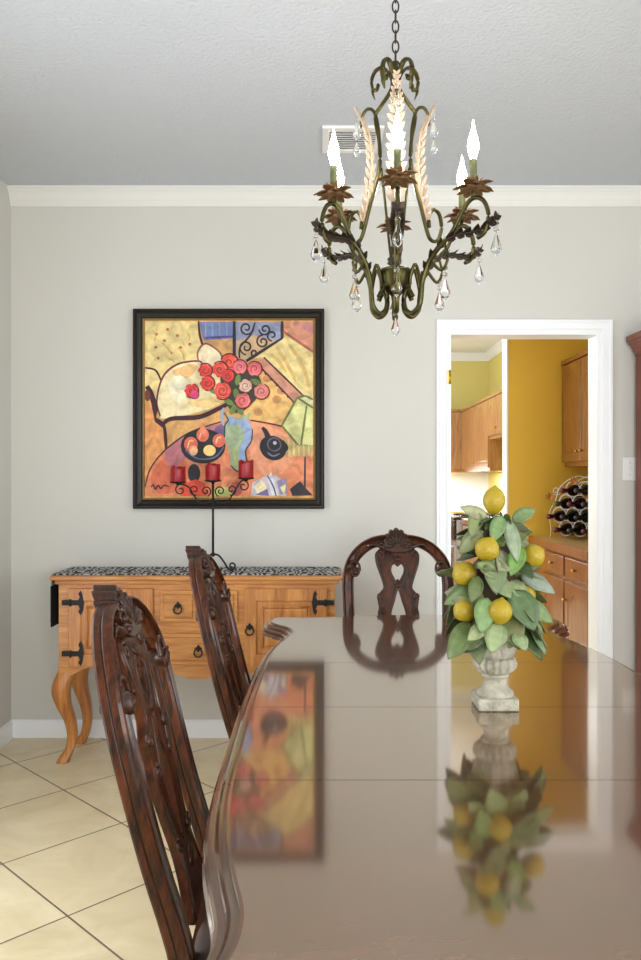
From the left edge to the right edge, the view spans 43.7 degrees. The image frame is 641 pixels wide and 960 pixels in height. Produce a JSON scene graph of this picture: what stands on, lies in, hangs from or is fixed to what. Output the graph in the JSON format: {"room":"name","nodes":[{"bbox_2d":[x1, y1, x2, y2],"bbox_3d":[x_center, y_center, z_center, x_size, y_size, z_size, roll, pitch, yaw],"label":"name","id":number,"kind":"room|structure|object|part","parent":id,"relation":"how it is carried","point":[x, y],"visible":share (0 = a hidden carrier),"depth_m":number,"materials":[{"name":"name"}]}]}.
{"room":"dining room","nodes":[
{"label":"dining room","id":0,"kind":"room"},
{"bbox_2d":[0,179,10,727],"bbox_3d":[-1.607,-0.085,0.700,0.120,2.740,6.600,0,0,0],"label":"wall","id":1,"kind":"structure","parent":0,"point":[5,207],"depth_m":3.92,"materials":[{"name":"beige paint"}]},
{"bbox_2d":[0,720,12,747],"bbox_3d":[-1.540,1.241,0.700,0.014,0.088,6.600,0,0,0],"label":"baseboard","id":2,"kind":"structure","parent":1,"relation":"attached to","point":[6,731],"depth_m":3.91,"materials":[{"name":"white paint"}]},
{"bbox_2d":[0,738,228,959],"bbox_3d":[0.526,1.335,3.300,4.547,0.100,12.200,0,0,0],"label":"floor","id":3,"kind":"structure","parent":0,"point":[72,885],"depth_m":2.74,"materials":[{"name":"beige tile"}]},
{"bbox_2d":[91,585,210,959],"bbox_3d":[-0.116,0.748,1.560,0.652,1.089,0.534,0,0,-1],"label":"dining chair","id":4,"kind":"object","parent":3,"relation":"on","point":[131,655],"visible":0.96,"depth_m":1.48,"materials":[{"name":"brown wood"}]},
{"bbox_3d":[-0.293,1.055,1.750,0.150,0.460,0.040,0,0,-2],"label":"leg","id":5,"kind":"part","parent":4,"relation":"part of","materials":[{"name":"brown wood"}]},
{"bbox_2d":[194,914,210,959],"bbox_3d":[-0.012,0.817,1.562,0.432,0.052,0.502,0,0,-2],"label":"seat cushion","id":6,"kind":"object","parent":4,"relation":"on","point":[202,946],"depth_m":1.40,"materials":[{"name":"beige fabric"}]},
{"bbox_2d":[49,567,342,763],"bbox_3d":[-0.559,0.859,3.773,1.322,0.852,0.384,0,0,0],"label":"sideboard","id":7,"kind":"object","parent":3,"relation":"on","point":[256,600],"visible":0.59,"depth_m":3.60,"materials":[{"name":"brown wood"}]},
{"bbox_2d":[50,581,58,626],"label":"table runner","id":8,"kind":"object","parent":7,"relation":"on","point":[54,604],"depth_m":3.68,"materials":[{"name":"black fabric"}]},
{"bbox_3d":[-1.166,1.055,3.652,0.106,0.460,0.098,0,0,0],"label":"leg","id":9,"kind":"part","parent":7,"relation":"part of","materials":[{"name":"brown wood"}]},
{"bbox_3d":[-1.166,1.055,3.912,0.106,0.460,0.085,0,0,0],"label":"leg","id":10,"kind":"part","parent":7,"relation":"part of","materials":[{"name":"brown wood"}]},
{"bbox_3d":[-0.946,0.665,3.611,0.381,0.349,0.016,0,0,0],"label":"door","id":11,"kind":"part","parent":7,"relation":"part of","materials":[{"name":"brown wood"}]},
{"bbox_2d":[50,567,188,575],"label":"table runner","id":12,"kind":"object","parent":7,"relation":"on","point":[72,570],"depth_m":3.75,"materials":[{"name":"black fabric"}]},
{"bbox_3d":[-0.640,0.574,3.588,0.042,0.058,0.014,0,0,0],"label":"ring pull","id":13,"kind":"part","parent":7,"relation":"part of","materials":[{"name":"black metal"}]},
{"bbox_3d":[-0.640,0.569,3.608,0.167,0.142,0.022,0,0,0],"label":"drawer","id":14,"kind":"part","parent":7,"relation":"part of","materials":[{"name":"brown wood"}]},
{"bbox_3d":[-0.549,0.763,3.608,0.350,0.140,0.022,0,0,0],"label":"drawer","id":15,"kind":"part","parent":7,"relation":"part of","materials":[{"name":"brown wood"}]},
{"bbox_3d":[-0.549,0.768,3.588,0.042,0.058,0.014,0,0,0],"label":"ring pull","id":16,"kind":"part","parent":7,"relation":"part of","materials":[{"name":"black metal"}]},
{"bbox_3d":[-0.458,0.569,3.608,0.167,0.142,0.022,0,0,0],"label":"drawer","id":17,"kind":"part","parent":7,"relation":"part of","materials":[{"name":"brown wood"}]},
{"bbox_3d":[-0.319,0.672,3.597,0.042,0.058,0.014,0,0,0],"label":"ring pull","id":18,"kind":"part","parent":7,"relation":"part of","materials":[{"name":"black metal"}]},
{"bbox_2d":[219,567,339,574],"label":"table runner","id":19,"kind":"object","parent":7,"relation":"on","point":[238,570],"depth_m":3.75,"materials":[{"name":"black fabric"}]},
{"bbox_2d":[170,478,253,569],"bbox_3d":[-0.515,0.208,3.800,0.407,0.439,0.169,0,0,0],"label":"candle holder","id":20,"kind":"object","parent":19,"relation":"on","point":[212,500],"visible":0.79,"depth_m":3.80,"materials":[{"name":"black metal"}]},
{"bbox_2d":[170,465,185,481],"bbox_3d":[-0.677,-0.029,3.799,0.071,0.081,0.071,0,0,0],"label":"pillar candle","id":21,"kind":"object","parent":20,"relation":"on","point":[177,474],"visible":0.94,"depth_m":3.77,"materials":[{"name":"red wax"}]},
{"bbox_3d":[-0.602,0.064,3.800,0.178,0.100,0.008,0,0,0],"label":"scroll arm","id":22,"kind":"part","parent":20,"relation":"part of","materials":[{"name":"black metal"}]},
{"bbox_2d":[205,463,219,479],"bbox_3d":[-0.511,-0.039,3.800,0.071,0.086,0.071,0,0,0],"label":"pillar candle","id":23,"kind":"object","parent":20,"relation":"on","point":[212,470],"visible":0.85,"depth_m":3.77,"materials":[{"name":"red wax"}]},
{"bbox_2d":[204,480,221,483],"bbox_3d":[-0.511,0.009,3.800,0.084,0.016,0.084,0,0,0],"label":"candle cup","id":24,"kind":"object","parent":20,"relation":"on","point":[212,481],"depth_m":3.77,"materials":[{"name":"black metal"}]},
{"bbox_3d":[-0.424,0.054,3.800,0.169,0.118,0.008,0,0,0],"label":"scroll arm","id":25,"kind":"part","parent":20,"relation":"part of","materials":[{"name":"black metal"}]},
{"bbox_2d":[239,460,253,477],"bbox_3d":[-0.353,-0.053,3.801,0.071,0.090,0.071,0,0,0],"label":"pillar candle","id":26,"kind":"object","parent":20,"relation":"on","point":[246,469],"visible":0.92,"depth_m":3.77,"materials":[{"name":"red wax"}]},
{"bbox_3d":[-0.156,0.665,3.611,0.374,0.349,0.016,0,0,0],"label":"door","id":27,"kind":"part","parent":7,"relation":"part of","materials":[{"name":"brown wood"}]},
{"bbox_2d":[185,546,250,739],"bbox_3d":[-0.092,0.748,2.475,0.652,1.089,0.534,0,0,0],"label":"dining chair","id":28,"kind":"object","parent":3,"relation":"on","point":[214,614],"visible":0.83,"depth_m":2.39,"materials":[{"name":"brown wood"}]},
{"bbox_2d":[342,527,453,615],"bbox_3d":[0.323,0.748,3.113,0.534,1.089,0.652,0,0,0],"label":"dining chair","id":29,"kind":"object","parent":3,"relation":"on","point":[396,547],"visible":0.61,"depth_m":3.34,"materials":[{"name":"brown wood"}]},
{"bbox_2d":[202,615,640,959],"bbox_3d":[0.352,0.910,1.850,1.144,0.769,2.606,0,0,0],"label":"dining table","id":30,"kind":"object","parent":3,"relation":"on","point":[364,806],"visible":0.86,"depth_m":1.28,"materials":[{"name":"brown wood"}]},
{"bbox_2d":[436,485,554,710],"bbox_3d":[0.401,0.267,1.855,0.256,0.511,0.254,0,0,0],"label":"topiary","id":31,"kind":"object","parent":30,"relation":"on","point":[496,614],"visible":1,"depth_m":1.80,"materials":[{"name":"green plant"}]},
{"bbox_2d":[462,524,477,563],"bbox_3d":[1.632,0.851,7.140,0.576,0.868,1.200,0,0,0],"label":"base cabinet","id":32,"kind":"object","parent":3,"relation":"on","point":[465,526],"visible":0.05,"depth_m":7.36,"materials":[{"name":"brown wood"}]},
{"bbox_2d":[461,518,467,524],"bbox_3d":[1.641,0.393,7.140,0.568,0.048,1.200,0,0,0],"label":"countertop","id":33,"kind":"structure","parent":32,"relation":"on","point":[463,520],"depth_m":7.59,"materials":[{"name":"beige laminate"}]},
{"bbox_3d":[1.380,0.875,7.140,0.020,0.606,0.376,0,0,0],"label":"door","id":34,"kind":"part","parent":32,"relation":"part of","materials":[{"name":"brown wood"}]},
{"bbox_2d":[451,513,499,584],"bbox_3d":[1.591,0.815,8.120,0.659,0.940,0.730,0,0,0],"label":"stove","id":35,"kind":"object","parent":3,"relation":"on","point":[456,525],"visible":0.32,"depth_m":7.77,"materials":[{"name":"metal"}]},
{"bbox_3d":[1.310,0.820,8.120,0.020,0.450,0.700,0,0,0],"label":"oven door","id":36,"kind":"part","parent":35,"relation":"part of","materials":[{"name":"metal"}]},
{"bbox_3d":[1.308,0.486,8.120,0.025,0.198,0.720,0,0,0],"label":"control panel","id":37,"kind":"part","parent":35,"relation":"part of","materials":[{"name":"metal"}]},
{"bbox_2d":[451,513,499,519],"bbox_3d":[1.607,0.365,8.120,0.625,0.040,0.730,0,0,0],"label":"cooktop","id":38,"kind":"object","parent":35,"relation":"in","point":[456,516],"depth_m":7.89,"materials":[{"name":"silver ceramic"}]},
{"bbox_2d":[535,546,587,646],"bbox_3d":[1.642,0.851,4.715,0.566,0.868,1.160,0,0,0],"label":"base cabinet","id":39,"kind":"object","parent":3,"relation":"on","point":[567,575],"visible":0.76,"depth_m":4.47,"materials":[{"name":"brown wood"}]},
{"bbox_3d":[1.395,0.492,4.775,0.020,0.115,0.410,0,0,0],"label":"drawer","id":40,"kind":"part","parent":39,"relation":"part of","materials":[{"name":"brown wood"}]},
{"bbox_3d":[1.395,0.875,4.775,0.020,0.606,0.416,0,0,0],"label":"door","id":41,"kind":"part","parent":39,"relation":"part of","materials":[{"name":"brown wood"}]},
{"bbox_2d":[529,536,587,560],"bbox_3d":[1.653,0.393,4.716,0.551,0.048,1.163,0,0,0],"label":"countertop","id":42,"kind":"structure","parent":39,"relation":"on","point":[574,546],"depth_m":4.74,"materials":[{"name":"beige laminate"}]},
{"bbox_2d":[546,475,587,537],"bbox_3d":[1.653,0.170,5.030,0.161,0.399,0.455,0,0,-40],"label":"wine rack","id":43,"kind":"object","parent":42,"relation":"on","point":[573,481],"visible":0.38,"depth_m":5.05,"materials":[{"name":"silver metal"}]},
{"bbox_2d":[546,510,576,521],"bbox_3d":[1.549,0.230,5.125,0.316,0.074,0.074,0,0,-40],"label":"wine bottle","id":44,"kind":"object","parent":43,"relation":"in","point":[556,516],"visible":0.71,"depth_m":5.07,"materials":[{"name":"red glass"}]},
{"bbox_2d":[553,497,580,508],"bbox_3d":[1.581,0.148,5.087,0.316,0.074,0.074,0,0,-40],"label":"wine bottle","id":45,"kind":"object","parent":43,"relation":"in","point":[563,503],"visible":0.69,"depth_m":5.03,"materials":[{"name":"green glass"}]},
{"bbox_2d":[553,523,583,534],"bbox_3d":[1.581,0.312,5.087,0.316,0.074,0.074,0,0,-40],"label":"wine bottle","id":46,"kind":"object","parent":43,"relation":"in","point":[563,529],"visible":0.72,"depth_m":5.03,"materials":[{"name":"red glass"}]},
{"bbox_2d":[560,485,583,495],"bbox_3d":[1.612,0.066,5.050,0.316,0.074,0.074,0,0,-40],"label":"wine bottle","id":47,"kind":"object","parent":43,"relation":"in","point":[569,490],"visible":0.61,"depth_m":4.99,"materials":[{"name":"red glass"}]},
{"bbox_3d":[1.633,0.066,5.067,0.260,0.073,0.073,0,0,-40],"label":"glass","id":48,"kind":"part","parent":47,"relation":"part of","materials":[{"name":"black glass"}]},
{"bbox_2d":[560,510,587,521],"bbox_3d":[1.612,0.230,5.050,0.316,0.074,0.074,0,0,-40],"label":"wine bottle","id":49,"kind":"object","parent":43,"relation":"in","point":[570,515],"visible":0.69,"depth_m":4.99,"materials":[{"name":"black glass"}]},
{"bbox_2d":[567,524,587,535],"bbox_3d":[1.644,0.312,5.012,0.316,0.074,0.074,0,0,-40],"label":"wine bottle","id":50,"kind":"object","parent":43,"relation":"in","point":[577,529],"visible":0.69,"depth_m":4.95,"materials":[{"name":"black glass"}]},
{"bbox_3d":[1.665,0.312,5.030,0.260,0.073,0.073,0,0,-40],"label":"glass","id":51,"kind":"part","parent":50,"relation":"part of","materials":[{"name":"black glass"}]},
{"bbox_2d":[567,498,587,508],"bbox_3d":[1.644,0.148,5.012,0.316,0.074,0.074,0,0,-40],"label":"wine bottle","id":52,"kind":"object","parent":43,"relation":"in","point":[577,502],"visible":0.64,"depth_m":4.95,"materials":[{"name":"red glass"}]},
{"bbox_3d":[1.665,0.148,5.030,0.260,0.073,0.073,0,0,-40],"label":"glass","id":53,"kind":"part","parent":52,"relation":"part of","materials":[{"name":"black glass"}]},
{"bbox_2d":[574,511,587,522],"bbox_3d":[1.675,0.230,4.975,0.316,0.074,0.074,0,0,-40],"label":"wine bottle","id":54,"kind":"object","parent":43,"relation":"in","point":[584,516],"visible":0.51,"depth_m":4.91,"materials":[{"name":"black glass"}]},
{"bbox_3d":[1.696,0.230,4.992,0.260,0.073,0.073,0,0,-40],"label":"glass","id":55,"kind":"part","parent":54,"relation":"part of","materials":[{"name":"black glass"}]},
{"bbox_2d":[574,485,587,495],"bbox_3d":[1.675,0.066,4.975,0.316,0.074,0.074,0,0,-40],"label":"wine bottle","id":56,"kind":"object","parent":43,"relation":"in","point":[583,490],"visible":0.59,"depth_m":4.91,"materials":[{"name":"black glass"}]},
{"bbox_3d":[1.696,0.066,4.992,0.260,0.073,0.073,0,0,-40],"label":"glass","id":57,"kind":"part","parent":56,"relation":"part of","materials":[{"name":"black glass"}]},
{"bbox_2d":[581,529,587,533],"bbox_3d":[1.707,0.312,4.937,0.316,0.074,0.074,0,0,-40],"label":"wine bottle","id":58,"kind":"object","parent":43,"relation":"in","point":[583,531],"visible":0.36,"depth_m":4.84,"materials":[{"name":"red glass"}]},
{"bbox_2d":[581,502,587,506],"bbox_3d":[1.707,0.148,4.937,0.316,0.074,0.074,0,0,-40],"label":"wine bottle","id":59,"kind":"object","parent":43,"relation":"in","point":[583,504],"visible":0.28,"depth_m":4.84,"materials":[{"name":"black glass"}]},
{"bbox_3d":[1.395,0.492,4.345,0.020,0.115,0.390,0,0,0],"label":"drawer","id":60,"kind":"part","parent":39,"relation":"part of","materials":[{"name":"brown wood"}]},
{"bbox_3d":[1.395,0.875,4.345,0.020,0.606,0.396,0,0,0],"label":"door","id":61,"kind":"part","parent":39,"relation":"part of","materials":[{"name":"brown wood"}]},
{"bbox_2d":[626,330,640,674],"bbox_3d":[1.994,0.287,3.736,0.954,1.995,0.467,0,0,0],"label":"china cabinet","id":62,"kind":"object","parent":3,"relation":"on","point":[634,340],"visible":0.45,"depth_m":3.93,"materials":[{"name":"red wood"}]},
{"bbox_3d":[1.994,-0.662,3.737,0.954,0.096,0.466,0,0,0],"label":"cornice","id":63,"kind":"part","parent":62,"relation":"part of","materials":[{"name":"red wood"}]},
{"bbox_2d":[0,0,640,352],"bbox_3d":[0.526,-1.505,3.260,4.547,0.100,12.120,0,0,0],"label":"ceiling","id":64,"kind":"structure","parent":0,"point":[93,92],"depth_m":2.97,"materials":[{"name":"white paint"}]},
{"bbox_2d":[322,125,383,152],"bbox_3d":[0.135,-1.449,3.410,0.254,0.014,0.254,0,0,0],"label":"ceiling vent","id":65,"kind":"object","parent":64,"relation":"in","point":[346,142],"visible":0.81,"depth_m":3.38,"materials":[{"name":"white plastic"}]},
{"bbox_2d":[311,0,501,335],"bbox_3d":[0.220,-0.920,2.150,0.491,1.069,0.498,0,0,0],"label":"chandelier","id":66,"kind":"object","parent":64,"relation":"hanging from","point":[395,279],"visible":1,"depth_m":2.11,"materials":[{"name":"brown metal"}]},
{"bbox_2d":[313,165,353,202],"bbox_3d":[0.035,-0.770,2.068,0.106,0.084,0.107,0,0,0],"label":"candle cup","id":67,"kind":"object","parent":66,"relation":"on","point":[331,193],"depth_m":2.06,"materials":[{"name":"orange metal"}]},
{"bbox_3d":[0.034,-0.861,2.068,0.029,0.102,0.029,0,0,0],"label":"bulb","id":68,"kind":"part","parent":66,"relation":"part of","materials":[{"name":"white glass"}]},
{"bbox_3d":[0.052,-0.861,2.251,0.029,0.102,0.029,0,0,0],"label":"bulb","id":69,"kind":"part","parent":66,"relation":"part of","materials":[{"name":"white glass"}]},
{"bbox_2d":[325,200,356,225],"bbox_3d":[0.052,-0.770,2.251,0.106,0.084,0.104,0,0,0],"label":"candle cup","id":70,"kind":"object","parent":66,"relation":"on","point":[334,218],"depth_m":2.24,"materials":[{"name":"orange metal"}]},
{"bbox_3d":[0.091,-0.588,2.097,0.206,0.303,0.017,0,0,-26],"label":"arm","id":71,"kind":"part","parent":66,"relation":"part of","materials":[{"name":"green metal"}]},
{"bbox_3d":[0.103,-0.588,2.216,0.200,0.303,0.017,0,0,34],"label":"arm","id":72,"kind":"part","parent":66,"relation":"part of","materials":[{"name":"green metal"}]},
{"bbox_3d":[0.137,-0.826,2.193,0.151,0.481,0.013,0,0,34],"label":"upright stem","id":73,"kind":"part","parent":66,"relation":"part of","materials":[{"name":"green metal"}]},
{"bbox_2d":[376,202,411,233],"bbox_3d":[0.215,-0.770,2.336,0.106,0.084,0.106,0,0,0],"label":"candle cup","id":74,"kind":"object","parent":66,"relation":"on","point":[406,228],"depth_m":2.33,"materials":[{"name":"orange metal"}]},
{"bbox_3d":[0.210,-0.588,2.272,0.017,0.303,0.206,0,0,4],"label":"arm","id":75,"kind":"part","parent":66,"relation":"part of","materials":[{"name":"green metal"}]},
{"bbox_3d":[0.202,-0.785,2.150,0.090,0.677,0.090,0,0,0],"label":"stem","id":76,"kind":"part","parent":66,"relation":"part of","materials":[{"name":"green metal"}]},
{"bbox_2d":[376,148,417,189],"bbox_3d":[0.188,-0.770,1.965,0.105,0.084,0.106,0,0,0],"label":"candle cup","id":77,"kind":"object","parent":66,"relation":"on","point":[395,176],"depth_m":1.95,"materials":[{"name":"orange metal"}]},
{"bbox_3d":[0.189,-0.861,1.964,0.029,0.102,0.029,0,0,0],"label":"bulb","id":78,"kind":"part","parent":66,"relation":"part of","materials":[{"name":"white glass"}]},
{"bbox_3d":[0.193,-0.588,2.028,0.017,0.303,0.206,0,0,4],"label":"arm","id":79,"kind":"part","parent":66,"relation":"part of","materials":[{"name":"green metal"}]},
{"bbox_3d":[0.271,-0.826,2.184,0.151,0.481,0.013,0,0,-26],"label":"upright stem","id":80,"kind":"part","parent":66,"relation":"part of","materials":[{"name":"green metal"}]},
{"bbox_3d":[0.328,-0.588,2.212,0.244,0.303,0.017,0,0,-26],"label":"arm","id":81,"kind":"part","parent":66,"relation":"part of","materials":[{"name":"green metal"}]},
{"bbox_3d":[0.321,-0.588,2.069,0.250,0.303,0.017,0,0,34],"label":"arm","id":82,"kind":"part","parent":66,"relation":"part of","materials":[{"name":"green metal"}]},
{"bbox_2d":[444,190,479,223],"bbox_3d":[0.397,-0.770,2.245,0.106,0.084,0.104,0,0,0],"label":"candle cup","id":83,"kind":"object","parent":66,"relation":"on","point":[468,215],"depth_m":2.24,"materials":[{"name":"orange metal"}]},
{"bbox_3d":[0.397,-0.861,2.245,0.029,0.102,0.029,0,0,0],"label":"bulb","id":84,"kind":"part","parent":66,"relation":"part of","materials":[{"name":"white glass"}]},
{"bbox_2d":[452,158,493,197],"bbox_3d":[0.387,-0.770,2.025,0.108,0.084,0.106,0,0,0],"label":"candle cup","id":85,"kind":"object","parent":66,"relation":"on","point":[473,187],"depth_m":2.02,"materials":[{"name":"orange metal"}]},
{"bbox_3d":[0.387,-0.861,2.025,0.029,0.102,0.029,0,0,0],"label":"bulb","id":86,"kind":"part","parent":66,"relation":"part of","materials":[{"name":"white glass"}]},
{"bbox_2d":[11,207,640,718],"bbox_3d":[0.526,-0.085,4.060,4.387,2.740,0.120,0,0,0],"label":"wall","id":87,"kind":"structure","parent":0,"point":[79,275],"depth_m":4.00,"materials":[{"name":"beige paint"}]},
{"bbox_2d":[11,719,228,737],"bbox_3d":[-0.485,1.241,3.993,2.124,0.088,0.014,0,0,0],"label":"baseboard","id":88,"kind":"structure","parent":87,"relation":"attached to","point":[22,728],"depth_m":3.99,"materials":[{"name":"white paint"}]},
{"bbox_2d":[133,309,323,508],"bbox_3d":[-0.455,-0.353,3.979,0.948,0.991,0.040,0,0,0],"label":"painting","id":89,"kind":"object","parent":87,"relation":"attached to","point":[224,387],"visible":0.98,"depth_m":3.98,"materials":[{"name":"multicoloured paint"}]},
{"bbox_2d":[7,185,640,206],"bbox_3d":[0.526,-1.411,3.975,4.147,0.088,0.050,0,0,0],"label":"trim","id":90,"kind":"structure","parent":87,"relation":"attached to","point":[19,195],"depth_m":3.97,"materials":[{"name":"white paint"}]},
{"bbox_2d":[436,319,612,658],"bbox_3d":[1.017,0.242,4.054,0.878,2.085,0.152,0,0,0],"label":"door frame","id":91,"kind":"structure","parent":87,"relation":"in","point":[598,332],"depth_m":3.99,"materials":[{"name":"white paint"}]},
{"bbox_2d":[623,457,635,480],"bbox_3d":[1.545,-0.055,3.992,0.072,0.116,0.016,0,0,0],"label":"light switch","id":92,"kind":"object","parent":87,"relation":"attached to","point":[629,463],"visible":0.91,"depth_m":3.99,"materials":[{"name":"white plastic"}]},
{"bbox_2d":[451,361,487,513],"bbox_3d":[0.365,-0.085,9.260,3.130,2.740,0.120,0,0,0],"label":"wall","id":93,"kind":"structure","parent":0,"point":[469,379],"depth_m":9.20,"materials":[{"name":"yellow paint"}]},
{"bbox_2d":[451,409,461,472],"bbox_3d":[0.620,-0.435,9.009,1.900,0.700,0.371,0,0,0],"label":"upper cabinet","id":94,"kind":"object","parent":93,"relation":"attached to","point":[456,414],"visible":0.06,"depth_m":8.85,"materials":[{"name":"brown wood"}]},
{"bbox_2d":[451,353,487,360],"bbox_3d":[0.365,-1.411,9.175,3.130,0.088,0.050,0,0,0],"label":"trim","id":95,"kind":"structure","parent":93,"relation":"attached to","point":[454,356],"depth_m":9.18,"materials":[{"name":"white paint"}]},
{"bbox_2d":[451,473,488,511],"bbox_3d":[0.365,0.140,9.193,3.130,0.450,0.015,0,0,0],"label":"backsplash","id":96,"kind":"structure","parent":93,"relation":"attached to","point":[466,488],"depth_m":9.18,"materials":[{"name":"white tile"}]},
{"bbox_2d":[488,352,501,512],"bbox_3d":[1.980,-0.085,7.370,0.100,2.740,3.900,0,0,0],"label":"wall","id":97,"kind":"structure","parent":0,"point":[495,364],"depth_m":8.82,"materials":[{"name":"yellow paint"}]},
{"bbox_2d":[461,396,501,471],"bbox_3d":[1.730,-0.435,8.155,0.391,0.700,1.380,0,0,0],"label":"upper cabinet","id":98,"kind":"object","parent":97,"relation":"attached to","point":[480,453],"visible":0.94,"depth_m":7.91,"materials":[{"name":"brown wood"}]},
{"bbox_3d":[1.570,-0.432,8.500,0.020,0.631,0.680,0,0,0],"label":"door","id":99,"kind":"part","parent":98,"relation":"part of","materials":[{"name":"brown wood"}]},
{"bbox_3d":[1.570,-0.432,7.810,0.020,0.631,0.680,0,0,0],"label":"door","id":100,"kind":"part","parent":98,"relation":"part of","materials":[{"name":"brown wood"}]},
{"bbox_2d":[485,340,501,360],"bbox_3d":[1.905,-1.411,7.310,0.050,0.088,3.780,0,0,0],"label":"trim","id":101,"kind":"structure","parent":97,"relation":"attached to","point":[496,349],"depth_m":8.75,"materials":[{"name":"white paint"}]},
{"bbox_2d":[487,389,501,439],"bbox_3d":[1.730,-0.580,6.960,0.391,0.410,1.000,0,0,0],"label":"upper cabinet","id":102,"kind":"object","parent":97,"relation":"attached to","point":[495,399],"visible":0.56,"depth_m":7.16,"materials":[{"name":"brown wood"}]},
{"bbox_3d":[1.570,-0.578,7.293,0.020,0.341,0.323,0,0,0],"label":"door","id":103,"kind":"part","parent":102,"relation":"part of","materials":[{"name":"brown wood"}]},
{"bbox_3d":[1.570,-0.578,6.960,0.020,0.341,0.323,0,0,0],"label":"door","id":104,"kind":"part","parent":102,"relation":"part of","materials":[{"name":"brown wood"}]},
{"bbox_2d":[508,339,587,583],"bbox_3d":[1.587,-0.085,5.360,0.687,2.740,0.120,0,0,0],"label":"wall partition","id":105,"kind":"structure","parent":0,"point":[536,467],"depth_m":5.30,"materials":[{"name":"yellow paint"}]},
{"bbox_2d":[502,339,507,515],"bbox_3d":[1.238,-0.085,5.360,0.011,2.740,0.128,0,0,0],"label":"trim","id":106,"kind":"structure","parent":105,"relation":"attached to","point":[504,341],"depth_m":5.33,"materials":[{"name":"white paint"}]},
{"bbox_2d":[561,349,587,466],"bbox_3d":[1.747,-0.435,4.712,0.356,0.700,1.170,0,0,0],"label":"upper cabinet","id":107,"kind":"object","parent":105,"relation":"attached to","point":[575,367],"visible":0.39,"depth_m":5.01,"materials":[{"name":"brown wood"}]},
{"bbox_3d":[1.605,-0.432,5.102,0.020,0.631,0.380,0,0,0],"label":"door","id":108,"kind":"part","parent":107,"relation":"part of","materials":[{"name":"brown wood"}]},
{"bbox_3d":[1.605,-0.432,4.712,0.020,0.631,0.380,0,0,0],"label":"door","id":109,"kind":"part","parent":107,"relation":"part of","materials":[{"name":"brown wood"}]}
]}

